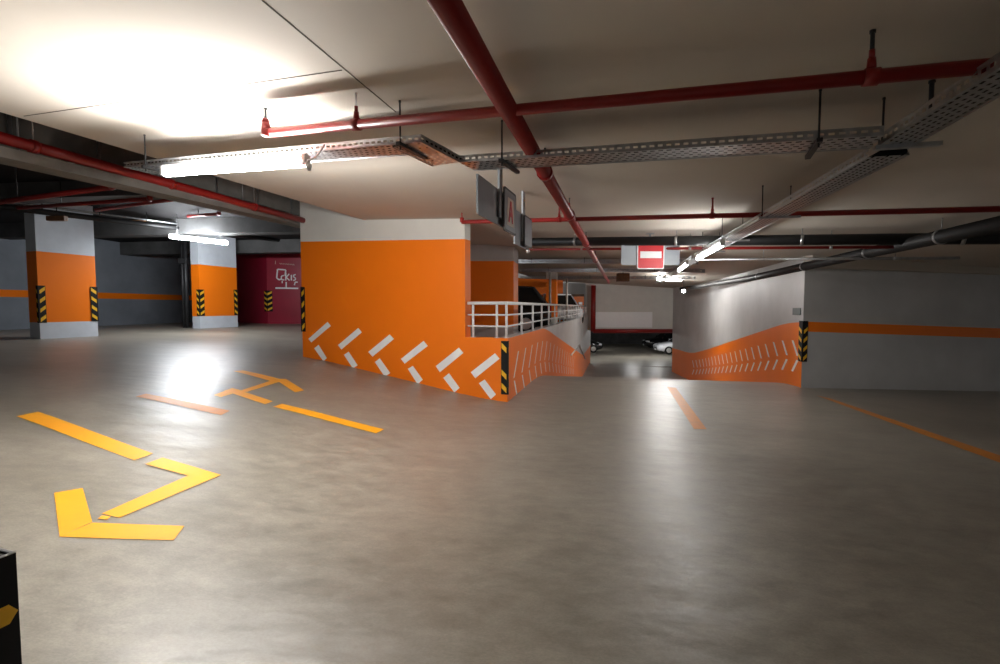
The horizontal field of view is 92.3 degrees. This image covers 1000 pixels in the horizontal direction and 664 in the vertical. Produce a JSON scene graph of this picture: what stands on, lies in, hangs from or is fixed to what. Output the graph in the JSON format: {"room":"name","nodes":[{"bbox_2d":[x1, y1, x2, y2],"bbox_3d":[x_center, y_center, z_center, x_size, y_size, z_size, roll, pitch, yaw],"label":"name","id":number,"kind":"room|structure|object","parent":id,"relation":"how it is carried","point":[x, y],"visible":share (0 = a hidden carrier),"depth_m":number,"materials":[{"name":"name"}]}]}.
{"room":"parking garage","nodes":[
{"label":"parking garage","id":0,"kind":"room"},
{"bbox_2d":[0,238,192,329],"bbox_3d":[-14.399,-1.495,13.452,0.200,3.113,15.108,0,3,7],"label":"wall","id":1,"kind":"structure","parent":0,"point":[132,290],"depth_m":17.40,"materials":[{"name":"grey paint"}]},
{"bbox_2d":[0,217,299,239],"bbox_3d":[-10.500,-2.849,13.270,15.115,0.410,0.444,0,3,7],"label":"beam","id":2,"kind":"structure","parent":1,"relation":"attached to","point":[234,226],"depth_m":12.81,"materials":[{"name":"concrete"}]},
{"bbox_2d":[120,239,300,255],"bbox_3d":[-10.500,-3.032,17.266,15.115,0.460,0.444,0,3,7],"label":"beam","id":3,"kind":"structure","parent":1,"relation":"attached to","point":[285,246],"depth_m":17.07,"materials":[{"name":"concrete"}]},
{"bbox_2d":[0,164,299,241],"bbox_3d":[-15.100,-2.993,10.358,29.800,0.200,33.000,0,3,0],"label":"ceiling","id":4,"kind":"structure","parent":0,"point":[167,210],"depth_m":11.83,"materials":[{"name":"white paint"}]},
{"bbox_2d":[46,207,67,220],"bbox_3d":[-9.266,-2.600,10.028,0.380,0.553,0.100,0,3,0],"label":"junction box","id":5,"kind":"object","parent":4,"relation":"hanging from","point":[48,218],"visible":0.7,"depth_m":9.99,"materials":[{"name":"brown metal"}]},
{"bbox_2d":[0,167,114,204],"bbox_3d":[-6.530,-2.261,6.787,2.720,0.893,0.090,1,3,13],"label":"pipe","id":6,"kind":"object","parent":4,"relation":"hanging from","point":[96,188],"visible":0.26,"depth_m":6.72,"materials":[{"name":"metal"}]},
{"bbox_2d":[16,179,152,209],"bbox_3d":[-7.616,-2.543,8.724,3.349,0.531,0.090,1,3,16],"label":"pipe","id":7,"kind":"object","parent":4,"relation":"hanging from","point":[148,198],"visible":0.84,"depth_m":8.68,"materials":[{"name":"metal"}]},
{"bbox_2d":[94,199,172,211],"bbox_3d":[-7.326,-2.671,9.565,2.531,0.364,0.090,1,3,24],"label":"pipe","id":8,"kind":"object","parent":4,"relation":"hanging from","point":[161,200],"visible":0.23,"depth_m":9.55,"materials":[{"name":"metal"}]},
{"bbox_2d":[0,202,279,241],"bbox_3d":[-8.517,-2.864,13.269,0.120,0.696,9.456,1,3,13],"label":"drain pipe","id":9,"kind":"object","parent":4,"relation":"hanging from","point":[6,207],"visible":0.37,"depth_m":10.92,"materials":[{"name":"black plastic"}]},
{"bbox_2d":[0,180,283,204],"bbox_3d":[-10.500,-2.701,9.472,15.115,0.310,0.444,0,3,7],"label":"beam","id":10,"kind":"structure","parent":4,"relation":"attached to","point":[7,190],"depth_m":9.02,"materials":[{"name":"concrete"}]},
{"bbox_2d":[0,117,299,227],"bbox_3d":[-4.325,-2.212,7.041,0.300,1.018,7.975,0,3,9],"label":"pipe","id":11,"kind":"object","parent":4,"relation":"hanging from","point":[8,156],"visible":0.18,"depth_m":5.57,"materials":[{"name":"metal"}]},
{"bbox_2d":[0,121,304,222],"bbox_3d":[-4.119,-2.303,7.181,0.132,0.851,7.888,1,3,11],"label":"pipe","id":12,"kind":"object","parent":4,"relation":"hanging from","point":[30,145],"visible":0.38,"depth_m":5.60,"materials":[{"name":"metal"}]},
{"bbox_2d":[168,214,228,244],"bbox_3d":[-7.795,-2.656,12.429,1.318,0.692,0.090,-2,4,-34],"label":"fluorescent light","id":13,"kind":"object","parent":4,"relation":"hanging from","point":[173,236],"visible":1,"depth_m":12.40,"materials":[{"name":"white plastic"}]},
{"bbox_2d":[187,210,220,216],"bbox_3d":[-7.166,-2.937,11.604,1.214,0.342,0.090,1,3,25],"label":"pipe","id":14,"kind":"object","parent":4,"relation":"hanging from","point":[218,213],"visible":0.91,"depth_m":11.55,"materials":[{"name":"metal"}]},
{"bbox_2d":[0,112,299,215],"bbox_3d":[-4.632,-2.443,7.478,0.524,0.603,7.762,1,3,14],"label":"beam","id":15,"kind":"structure","parent":0,"point":[44,134],"depth_m":5.97,"materials":[{"name":"concrete"}]},
{"bbox_2d":[236,254,300,323],"bbox_3d":[-9.423,-1.851,19.927,4.990,3.076,1.127,1,3,15],"label":"wall","id":16,"kind":"structure","parent":0,"point":[256,273],"depth_m":19.46,"materials":[{"name":"red paint"}]},
{"bbox_2d":[264,291,272,310],"bbox_3d":[-9.375,-1.250,19.384,0.389,0.843,0.080,1,3,14],"label":"guard","id":17,"kind":"object","parent":16,"relation":"attached to","point":[268,301],"visible":1,"depth_m":19.36,"materials":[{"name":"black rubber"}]},
{"bbox_2d":[275,261,297,288],"bbox_3d":[-8.610,-2.300,19.362,0.892,1.131,0.010,0,3,-5],"label":"exit lettering","id":18,"kind":"object","parent":16,"relation":"attached to","point":[286,287],"visible":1,"depth_m":19.36},
{"bbox_2d":[300,201,510,401],"bbox_3d":[-1.812,-0.816,8.474,4.294,4.012,0.220,1,3,23],"label":"wall","id":19,"kind":"structure","parent":0,"point":[384,297],"depth_m":8.38,"materials":[{"name":"orange paint"}]},
{"bbox_2d":[300,287,305,331],"bbox_3d":[-3.776,-0.439,9.277,0.103,0.858,0.103,1,3,23],"label":"guard","id":20,"kind":"object","parent":19,"relation":"attached to","point":[302,289],"visible":0.98,"depth_m":9.23,"materials":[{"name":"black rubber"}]},
{"bbox_2d":[501,341,508,394],"bbox_3d":[0.079,0.566,7.619,0.123,0.852,0.049,1,3,17],"label":"guard","id":21,"kind":"object","parent":19,"relation":"attached to","point":[504,344],"visible":1,"depth_m":7.60,"materials":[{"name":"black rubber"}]},
{"bbox_2d":[0,322,999,663],"bbox_3d":[-6.418,1.528,12.096,50.104,3.090,36.000,0,3,0],"label":"floor","id":22,"kind":"structure","parent":0,"point":[586,519],"depth_m":3.50,"materials":[{"name":"concrete"}]},
{"bbox_2d":[0,548,21,663],"bbox_3d":[-1.952,1.115,1.626,0.243,0.601,0.403,1,3,17],"label":"post","id":23,"kind":"object","parent":22,"relation":"on","point":[10,638],"visible":1,"depth_m":1.75,"materials":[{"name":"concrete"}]},
{"bbox_2d":[24,203,97,338],"bbox_3d":[-9.864,-1.356,10.829,0.340,3.118,1.120,1,3,18],"label":"pillar","id":24,"kind":"structure","parent":22,"relation":"on","point":[60,255],"depth_m":10.67,"materials":[{"name":"orange paint"}]},
{"bbox_2d":[36,285,46,322],"bbox_3d":[-9.879,-0.597,10.336,0.068,0.802,0.138,1,3,18],"label":"guard","id":25,"kind":"object","parent":24,"relation":"attached to","point":[40,290],"visible":1,"depth_m":10.31,"materials":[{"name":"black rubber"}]},
{"bbox_2d":[90,287,98,320],"bbox_3d":[-9.573,-0.659,11.300,0.098,0.801,0.148,1,3,18],"label":"guard","id":26,"kind":"object","parent":24,"relation":"attached to","point":[93,290],"visible":1,"depth_m":11.28,"materials":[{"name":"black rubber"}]},
{"bbox_2d":[17,412,152,459],"bbox_3d":[-3.712,0.903,4.256,1.661,0.231,0.181,1,3,21],"label":"floor marking","id":27,"kind":"object","parent":22,"relation":"on","point":[62,426],"depth_m":4.23,"materials":[{"name":"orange paint"}]},
{"bbox_2d":[54,457,219,539],"bbox_3d":[-2.500,1.159,3.404,1.027,0.163,1.216,0,3,0],"label":"floor marking","id":28,"kind":"object","parent":22,"relation":"on","point":[73,513],"depth_m":3.09,"materials":[{"name":"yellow paint"}]},
{"bbox_2d":[136,394,228,414],"bbox_3d":[-3.598,0.816,5.456,1.151,0.167,0.186,1,3,12],"label":"floor marking","id":29,"kind":"object","parent":22,"relation":"on","point":[200,407],"depth_m":5.44,"materials":[{"name":"orange paint"}]},
{"bbox_2d":[178,239,189,327],"bbox_3d":[-10.212,-1.642,15.536,0.280,3.036,0.180,0,3,0],"label":"riser pipe","id":30,"kind":"object","parent":22,"relation":"on","point":[183,260],"visible":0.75,"depth_m":15.52,"materials":[{"name":"metal"}]},
{"bbox_2d":[190,236,237,328],"bbox_3d":[-9.428,-1.622,15.877,0.320,3.112,1.450,1,3,17],"label":"pillar","id":31,"kind":"structure","parent":22,"relation":"on","point":[213,265],"depth_m":15.69,"materials":[{"name":"orange paint"}]},
{"bbox_2d":[196,289,204,315],"bbox_3d":[-9.515,-0.928,15.254,0.128,0.836,0.178,1,3,17],"label":"guard","id":32,"kind":"object","parent":31,"relation":"attached to","point":[199,293],"visible":1,"depth_m":15.19,"materials":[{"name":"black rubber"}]},
{"bbox_2d":[234,290,237,314],"bbox_3d":[-9.106,-1.016,16.504,0.098,0.872,0.158,1,3,17],"label":"guard","id":33,"kind":"object","parent":31,"relation":"attached to","point":[235,291],"visible":1,"depth_m":16.48,"materials":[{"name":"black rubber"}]},
{"bbox_2d":[215,370,302,403],"bbox_3d":[-3.290,0.733,6.716,1.022,0.208,1.906,-1,3,-21],"label":"floor marking","id":34,"kind":"object","parent":22,"relation":"on","point":[272,380],"depth_m":6.63,"materials":[{"name":"orange paint"}]},
{"bbox_2d":[274,404,383,432],"bbox_3d":[-2.055,1.015,5.686,1.447,0.212,0.184,1,3,17],"label":"floor marking","id":35,"kind":"object","parent":22,"relation":"on","point":[282,406],"depth_m":5.67,"materials":[{"name":"orange paint"}]},
{"bbox_2d":[667,387,705,428],"bbox_3d":[3.006,1.182,7.886,0.164,0.006,3.410,1,3,14],"label":"floor marking","id":36,"kind":"object","parent":22,"relation":"on","point":[689,413],"depth_m":7.39,"materials":[{"name":"orange paint"}]},
{"bbox_2d":[819,396,999,461],"bbox_3d":[5.806,1.334,6.833,0.267,0.021,4.610,0,3,8],"label":"floor marking","id":37,"kind":"object","parent":22,"relation":"on","point":[992,456],"depth_m":6.28,"materials":[{"name":"orange paint"}]},
{"bbox_2d":[0,0,999,287],"bbox_3d":[3.748,-1.698,10.927,22.505,1.670,34.000,0,3,0],"label":"ceiling","id":38,"kind":"structure","parent":0,"point":[56,55],"depth_m":3.06,"materials":[{"name":"paint"}]},
{"bbox_2d":[26,70,341,115],"bbox_3d":[-2.425,-1.655,3.379,3.237,0.204,0.007,1,3,21],"label":"trim","id":39,"kind":"structure","parent":38,"relation":"attached to","point":[336,70],"depth_m":3.23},
{"bbox_2d":[261,0,395,111],"bbox_3d":[-0.902,-1.523,2.772,0.007,0.008,1.280,1,3,15],"label":"trim","id":40,"kind":"structure","parent":38,"relation":"attached to","point":[261,0],"depth_m":2.58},
{"bbox_2d":[476,169,515,235],"bbox_3d":[-0.001,-1.260,4.400,0.068,0.633,1.078,1,3,17],"label":"direction sign","id":41,"kind":"object","parent":38,"relation":"hanging from","point":[497,206],"visible":0.98,"depth_m":4.37,"materials":[{"name":"metal"}]},
{"bbox_2d":[123,89,884,176],"bbox_3d":[-0.668,-1.401,3.552,5.860,0.643,0.757,1,3,15],"label":"cable tray","id":42,"kind":"object","parent":38,"relation":"hanging from","point":[816,139],"visible":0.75,"depth_m":3.27,"materials":[{"name":"metal"}]},
{"bbox_2d":[160,153,310,176],"bbox_3d":[-2.102,-1.289,3.729,1.589,0.187,0.056,1,3,23],"label":"fluorescent light","id":43,"kind":"object","parent":42,"relation":"attached to","point":[298,160],"visible":0.93,"depth_m":3.68,"materials":[{"name":"white plastic"}]},
{"bbox_2d":[305,144,324,170],"bbox_3d":[-1.307,-1.230,3.402,0.183,0.171,0.050,1,3,16],"label":"cable","id":44,"kind":"object","parent":43,"relation":"attached to","point":[308,164],"visible":1,"depth_m":3.40,"materials":[{"name":"white plastic"}]},
{"bbox_2d":[123,134,437,173],"bbox_3d":[-1.946,-1.414,3.905,3.206,0.246,0.246,1,3,23],"label":"tray","id":45,"kind":"object","parent":42,"relation":"on","point":[411,144],"depth_m":3.55,"materials":[{"name":"metal"}]},
{"bbox_2d":[392,134,459,166],"bbox_3d":[-0.518,-1.288,3.431,0.246,0.058,0.472,2,3,28],"label":"tray","id":46,"kind":"object","parent":42,"relation":"on","point":[411,144],"depth_m":3.35,"materials":[{"name":"metal"}]},
{"bbox_2d":[135,133,877,172],"bbox_3d":[-0.656,-1.314,3.588,5.850,0.396,0.636,1,3,15],"label":"cable bundle","id":47,"kind":"object","parent":42,"relation":"in","point":[856,133],"visible":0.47,"depth_m":3.25,"materials":[{"name":"metal"}]},
{"bbox_2d":[459,125,884,170],"bbox_3d":[0.928,-1.194,3.193,2.576,0.208,0.246,1,3,23],"label":"tray","id":48,"kind":"object","parent":42,"relation":"on","point":[816,139],"depth_m":3.03,"materials":[{"name":"metal"}]},
{"bbox_2d":[427,0,609,283],"bbox_3d":[1.781,-1.679,9.483,0.134,0.272,26.000,1,3,14],"label":"pipe","id":49,"kind":"object","parent":38,"relation":"hanging from","point":[454,16],"visible":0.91,"depth_m":2.34,"materials":[{"name":"red metal"}]},
{"bbox_2d":[514,191,531,252],"bbox_3d":[0.273,-1.300,5.635,0.063,0.684,0.626,1,3,17],"label":"direction sign","id":50,"kind":"object","parent":38,"relation":"hanging from","point":[523,238],"visible":0.98,"depth_m":5.60,"materials":[{"name":"metal"}]},
{"bbox_2d":[520,275,694,278],"bbox_3d":[3.962,-2.322,20.519,0.364,0.552,9.197,-2,4,-38],"label":"cable tray","id":51,"kind":"object","parent":38,"relation":"hanging from","point":[571,277],"visible":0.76,"depth_m":20.07,"materials":[{"name":"metal"}]},
{"bbox_2d":[518,258,697,264],"bbox_3d":[2.387,-1.922,13.147,5.719,0.431,0.364,2,4,37],"label":"cable tray","id":52,"kind":"object","parent":38,"relation":"hanging from","point":[543,261],"visible":0.51,"depth_m":13.31,"materials":[{"name":"metal"}]},
{"bbox_2d":[520,267,704,272],"bbox_3d":[3.336,-2.063,16.098,6.841,0.470,0.364,3,4,44],"label":"cable tray","id":53,"kind":"object","parent":38,"relation":"hanging from","point":[690,270],"visible":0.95,"depth_m":15.30,"materials":[{"name":"metal"}]},
{"bbox_2d":[616,272,629,281],"bbox_3d":[4.209,-1.927,16.422,0.400,0.404,0.240,0,3,0],"label":"junction box","id":54,"kind":"object","parent":38,"relation":"hanging from","point":[620,277],"visible":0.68,"depth_m":16.31,"materials":[{"name":"brown metal"}]},
{"bbox_2d":[261,29,993,137],"bbox_3d":[0.165,-1.322,2.687,3.976,0.444,0.076,1,3,21],"label":"pipe","id":55,"kind":"object","parent":38,"relation":"hanging from","point":[872,75],"visible":0.98,"depth_m":2.38,"materials":[{"name":"metal"}]},
{"bbox_2d":[591,285,672,332],"bbox_3d":[7.591,-1.292,27.270,4.863,2.707,0.280,0,3,0],"label":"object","id":56,"kind":"object","parent":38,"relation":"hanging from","point":[593,287],"visible":0.83,"depth_m":27.22,"materials":[{"name":"red paint"}]},
{"bbox_2d":[621,233,679,268],"bbox_3d":[2.553,-1.372,8.170,0.991,0.606,0.120,0,3,0],"label":"no entry sign","id":57,"kind":"object","parent":38,"relation":"hanging from","point":[644,257],"visible":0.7,"depth_m":8.13,"materials":[{"name":"red metal"}]},
{"bbox_2d":[662,279,681,280],"bbox_3d":[6.508,-2.040,18.319,0.870,0.215,0.060,0,3,0],"label":"fluorescent light","id":58,"kind":"object","parent":38,"relation":"hanging from","point":[667,279],"visible":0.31,"depth_m":18.30,"materials":[{"name":"white plastic"}]},
{"bbox_2d":[529,231,893,250],"bbox_3d":[2.988,-1.477,8.046,5.777,0.534,0.049,2,4,33],"label":"pipe","id":59,"kind":"object","parent":38,"relation":"hanging from","point":[831,246],"visible":0.77,"depth_m":7.36,"materials":[{"name":"black metal"}]},
{"bbox_2d":[460,198,999,223],"bbox_3d":[2.064,-1.378,5.527,5.936,0.512,0.068,2,3,27],"label":"pipe","id":60,"kind":"object","parent":38,"relation":"hanging from","point":[974,209],"visible":0.89,"depth_m":5.15,"materials":[{"name":"metal"}]},
{"bbox_2d":[532,228,999,245],"bbox_3d":[3.438,-1.423,7.391,6.874,0.584,0.168,2,3,30],"label":"drain pipe","id":61,"kind":"object","parent":38,"relation":"hanging from","point":[890,238],"visible":0.66,"depth_m":7.01,"materials":[{"name":"black plastic"}]},
{"bbox_2d":[656,52,999,282],"bbox_3d":[3.655,-1.483,8.661,0.411,0.342,17.696,1,3,13],"label":"cable tray","id":62,"kind":"object","parent":38,"relation":"hanging from","point":[930,106],"visible":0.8,"depth_m":2.70,"materials":[{"name":"metal"}]},
{"bbox_2d":[656,255,702,282],"bbox_3d":[4.663,-1.585,13.045,0.206,0.096,8.702,1,3,14],"label":"light fixture","id":63,"kind":"object","parent":62,"relation":"on","point":[671,274],"depth_m":11.97,"materials":[{"name":"metal"}]},
{"bbox_2d":[677,260,688,271],"bbox_3d":[3.628,-1.300,9.532,0.060,0.099,1.651,1,3,15],"label":"fluorescent light","id":64,"kind":"object","parent":62,"relation":"attached to","point":[686,263],"visible":1,"depth_m":9.26,"materials":[{"name":"white plastic"}]},
{"bbox_2d":[696,239,724,259],"bbox_3d":[2.991,-1.161,6.886,0.060,0.097,1.862,1,3,13],"label":"fluorescent light","id":65,"kind":"object","parent":62,"relation":"attached to","point":[721,242],"visible":1,"depth_m":6.59,"materials":[{"name":"white plastic"}]},
{"bbox_2d":[694,149,909,255],"bbox_3d":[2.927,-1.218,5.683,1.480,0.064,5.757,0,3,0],"label":"tray","id":66,"kind":"object","parent":62,"relation":"on","point":[763,219],"depth_m":3.78,"materials":[{"name":"metal"}]},
{"bbox_2d":[725,149,907,245],"bbox_3d":[2.951,-1.213,5.678,0.147,0.045,5.849,1,3,13],"label":"cable bundle","id":67,"kind":"object","parent":62,"relation":"in","point":[901,152],"visible":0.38,"depth_m":3.14,"materials":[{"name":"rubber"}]},
{"bbox_2d":[878,52,999,144],"bbox_3d":[1.905,-1.025,1.405,0.196,0.065,2.736,1,3,15],"label":"tray","id":68,"kind":"object","parent":62,"relation":"on","point":[989,71],"depth_m":2.24,"materials":[{"name":"metal"}]},
{"bbox_2d":[890,71,999,142],"bbox_3d":[1.929,-1.018,1.398,0.127,0.040,2.736,1,3,15],"label":"cable bundle","id":69,"kind":"object","parent":62,"relation":"in","point":[982,82],"visible":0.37,"depth_m":2.26,"materials":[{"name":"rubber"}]},
{"bbox_2d":[700,245,959,260],"bbox_3d":[5.119,-1.311,7.876,3.539,0.462,0.049,2,4,39],"label":"conduit","id":70,"kind":"object","parent":38,"relation":"hanging from","point":[895,257],"visible":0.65,"depth_m":7.63,"materials":[{"name":"metal"}]},
{"bbox_2d":[679,216,999,290],"bbox_3d":[6.681,-1.530,12.122,0.821,0.310,20.030,1,3,11],"label":"drain pipe","id":71,"kind":"object","parent":38,"relation":"hanging from","point":[988,226],"visible":0.8,"depth_m":6.36,"materials":[{"name":"black plastic"}]},
{"bbox_2d":[502,316,590,398],"bbox_3d":[2.916,1.103,19.423,0.184,3.231,23.774,1,3,14],"label":"wall","id":72,"kind":"structure","parent":0,"point":[547,350],"depth_m":12.45,"materials":[{"name":"orange paint"}]},
{"bbox_2d":[467,301,586,337],"bbox_3d":[2.576,-0.789,19.167,0.724,0.596,23.642,1,3,14],"label":"railing","id":73,"kind":"object","parent":72,"relation":"on","point":[506,303],"visible":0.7,"depth_m":8.77,"materials":[{"name":"white metal"}]},
{"bbox_2d":[570,345,585,358],"bbox_3d":[3.588,1.122,21.675,0.060,1.093,8.105,1,3,14],"label":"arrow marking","id":74,"kind":"object","parent":72,"relation":"attached to","point":[572,353],"visible":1,"depth_m":20.71,"materials":[{"name":"paint"}]},
{"bbox_2d":[518,278,585,321],"bbox_3d":[0.590,-1.866,28.817,11.180,2.470,4.750,0,3,0],"label":"wall","id":75,"kind":"structure","parent":0,"point":[539,284],"depth_m":26.41,"materials":[{"name":"orange paint"}]},
{"bbox_2d":[590,331,660,343],"bbox_3d":[10.000,-0.011,47.213,28.000,2.506,0.300,0,3,0],"label":"wall","id":76,"kind":"structure","parent":0,"point":[604,338],"depth_m":47.09,"materials":[{"name":"concrete"}]},
{"bbox_2d":[585,283,672,329],"bbox_3d":[8.351,-1.957,28.026,6.658,3.676,0.420,0,3,0],"label":"wall","id":77,"kind":"structure","parent":0,"point":[617,306],"depth_m":27.94,"materials":[{"name":"white paint"}]},
{"bbox_2d":[590,344,671,367],"bbox_3d":[10.000,1.546,40.635,28.000,0.100,23.000,0,3,0],"label":"floor","id":78,"kind":"structure","parent":0,"point":[641,355],"depth_m":35.03,"materials":[{"name":"concrete"}]},
{"bbox_2d":[590,341,602,352],"bbox_3d":[6.000,0.836,38.596,4.312,1.504,2.140,0,3,0],"label":"car","id":79,"kind":"object","parent":78,"relation":"on","point":[594,346],"visible":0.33,"depth_m":37.76,"materials":[{"name":"black paint"}]},
{"bbox_2d":[642,333,672,348],"bbox_3d":[14.627,0.677,41.646,4.382,1.504,2.140,0,3,0],"label":"car","id":80,"kind":"object","parent":78,"relation":"on","point":[662,337],"visible":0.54,"depth_m":40.92,"materials":[{"name":"black paint"}]},
{"bbox_2d":[653,338,671,354],"bbox_3d":[14.204,0.901,37.152,4.382,1.524,2.140,0,3,0],"label":"car","id":81,"kind":"object","parent":78,"relation":"on","point":[666,346],"visible":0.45,"depth_m":36.48,"materials":[{"name":"silver metal"}]},
{"bbox_2d":[672,256,804,387],"bbox_3d":[8.366,0.430,18.505,0.710,4.991,17.502,1,3,11],"label":"wall","id":82,"kind":"structure","parent":0,"point":[748,331],"depth_m":14.80,"materials":[{"name":"orange paint"}]},
{"bbox_2d":[792,308,800,314],"bbox_3d":[6.371,-0.441,10.311,0.012,0.150,0.460,1,3,14],"label":"wall plaque","id":83,"kind":"object","parent":82,"relation":"attached to","point":[796,311],"visible":1,"depth_m":10.30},
{"bbox_2d":[798,321,807,361],"bbox_3d":[6.326,0.191,10.054,0.121,0.850,0.196,0,3,0],"label":"guard","id":84,"kind":"object","parent":82,"relation":"attached to","point":[803,325],"visible":1,"depth_m":9.97,"materials":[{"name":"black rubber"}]},
{"bbox_2d":[801,268,999,390],"bbox_3d":[10.636,-0.021,10.338,8.728,3.151,0.250,0,3,-3],"label":"wall","id":85,"kind":"structure","parent":0,"point":[868,329],"depth_m":10.09,"materials":[{"name":"grey paint"}]},
{"bbox_2d":[803,255,999,274],"bbox_3d":[10.648,-1.325,10.060,8.728,0.520,0.270,0,3,-3],"label":"trim","id":86,"kind":"structure","parent":85,"relation":"attached to","point":[876,265],"depth_m":9.80,"materials":[{"name":"paint"}]},
{"bbox_3d":[1.081,-0.071,19.523,9.084,0.250,22.624,0,3,0],"label":"floor","id":87,"kind":"structure","parent":0,"visible":0},
{"bbox_2d":[470,245,517,336],"bbox_3d":[-0.149,-0.939,11.812,1.225,2.288,0.889,0,3,0],"label":"pillar","id":88,"kind":"structure","parent":87,"relation":"on","point":[493,268],"depth_m":11.36,"materials":[{"name":"orange paint"}]},
{"bbox_2d":[518,286,551,331],"bbox_3d":[-0.510,-0.749,15.637,4.382,1.504,2.140,0,3,0],"label":"car","id":89,"kind":"object","parent":87,"relation":"on","point":[530,294],"visible":0.07,"depth_m":14.67,"materials":[{"name":"black paint"}]},
{"bbox_2d":[549,272,550,323],"bbox_3d":[1.925,-1.222,18.461,0.086,2.160,0.090,0,3,0],"label":"post","id":90,"kind":"object","parent":87,"relation":"on","point":[549,272],"visible":0.47,"depth_m":18.40,"materials":[{"name":"grey metal"}]},
{"bbox_2d":[546,272,557,323],"bbox_3d":[2.191,-1.382,20.247,0.404,2.294,0.697,1,3,13],"label":"pillar","id":91,"kind":"structure","parent":87,"relation":"on","point":[554,276],"depth_m":19.95,"materials":[{"name":"orange paint"}]},
{"bbox_2d":[541,294,583,322],"bbox_3d":[2.981,-1.240,24.863,2.140,1.524,4.312,0,3,-8],"label":"car","id":92,"kind":"object","parent":87,"relation":"on","point":[561,297],"visible":0.35,"depth_m":23.51,"materials":[{"name":"white paint"}]},
{"bbox_2d":[566,278,567,319],"bbox_3d":[2.918,-1.313,20.960,0.086,2.081,0.090,0,3,0],"label":"post","id":93,"kind":"object","parent":87,"relation":"on","point":[566,278],"visible":0.66,"depth_m":20.91,"materials":[{"name":"grey metal"}]},
{"bbox_2d":[571,294,583,307],"bbox_3d":[4.320,-1.349,26.966,0.733,1.528,0.400,0,3,0],"label":"barrier","id":94,"kind":"object","parent":87,"relation":"on","point":[578,297],"visible":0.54,"depth_m":26.79,"materials":[{"name":"orange paint"}]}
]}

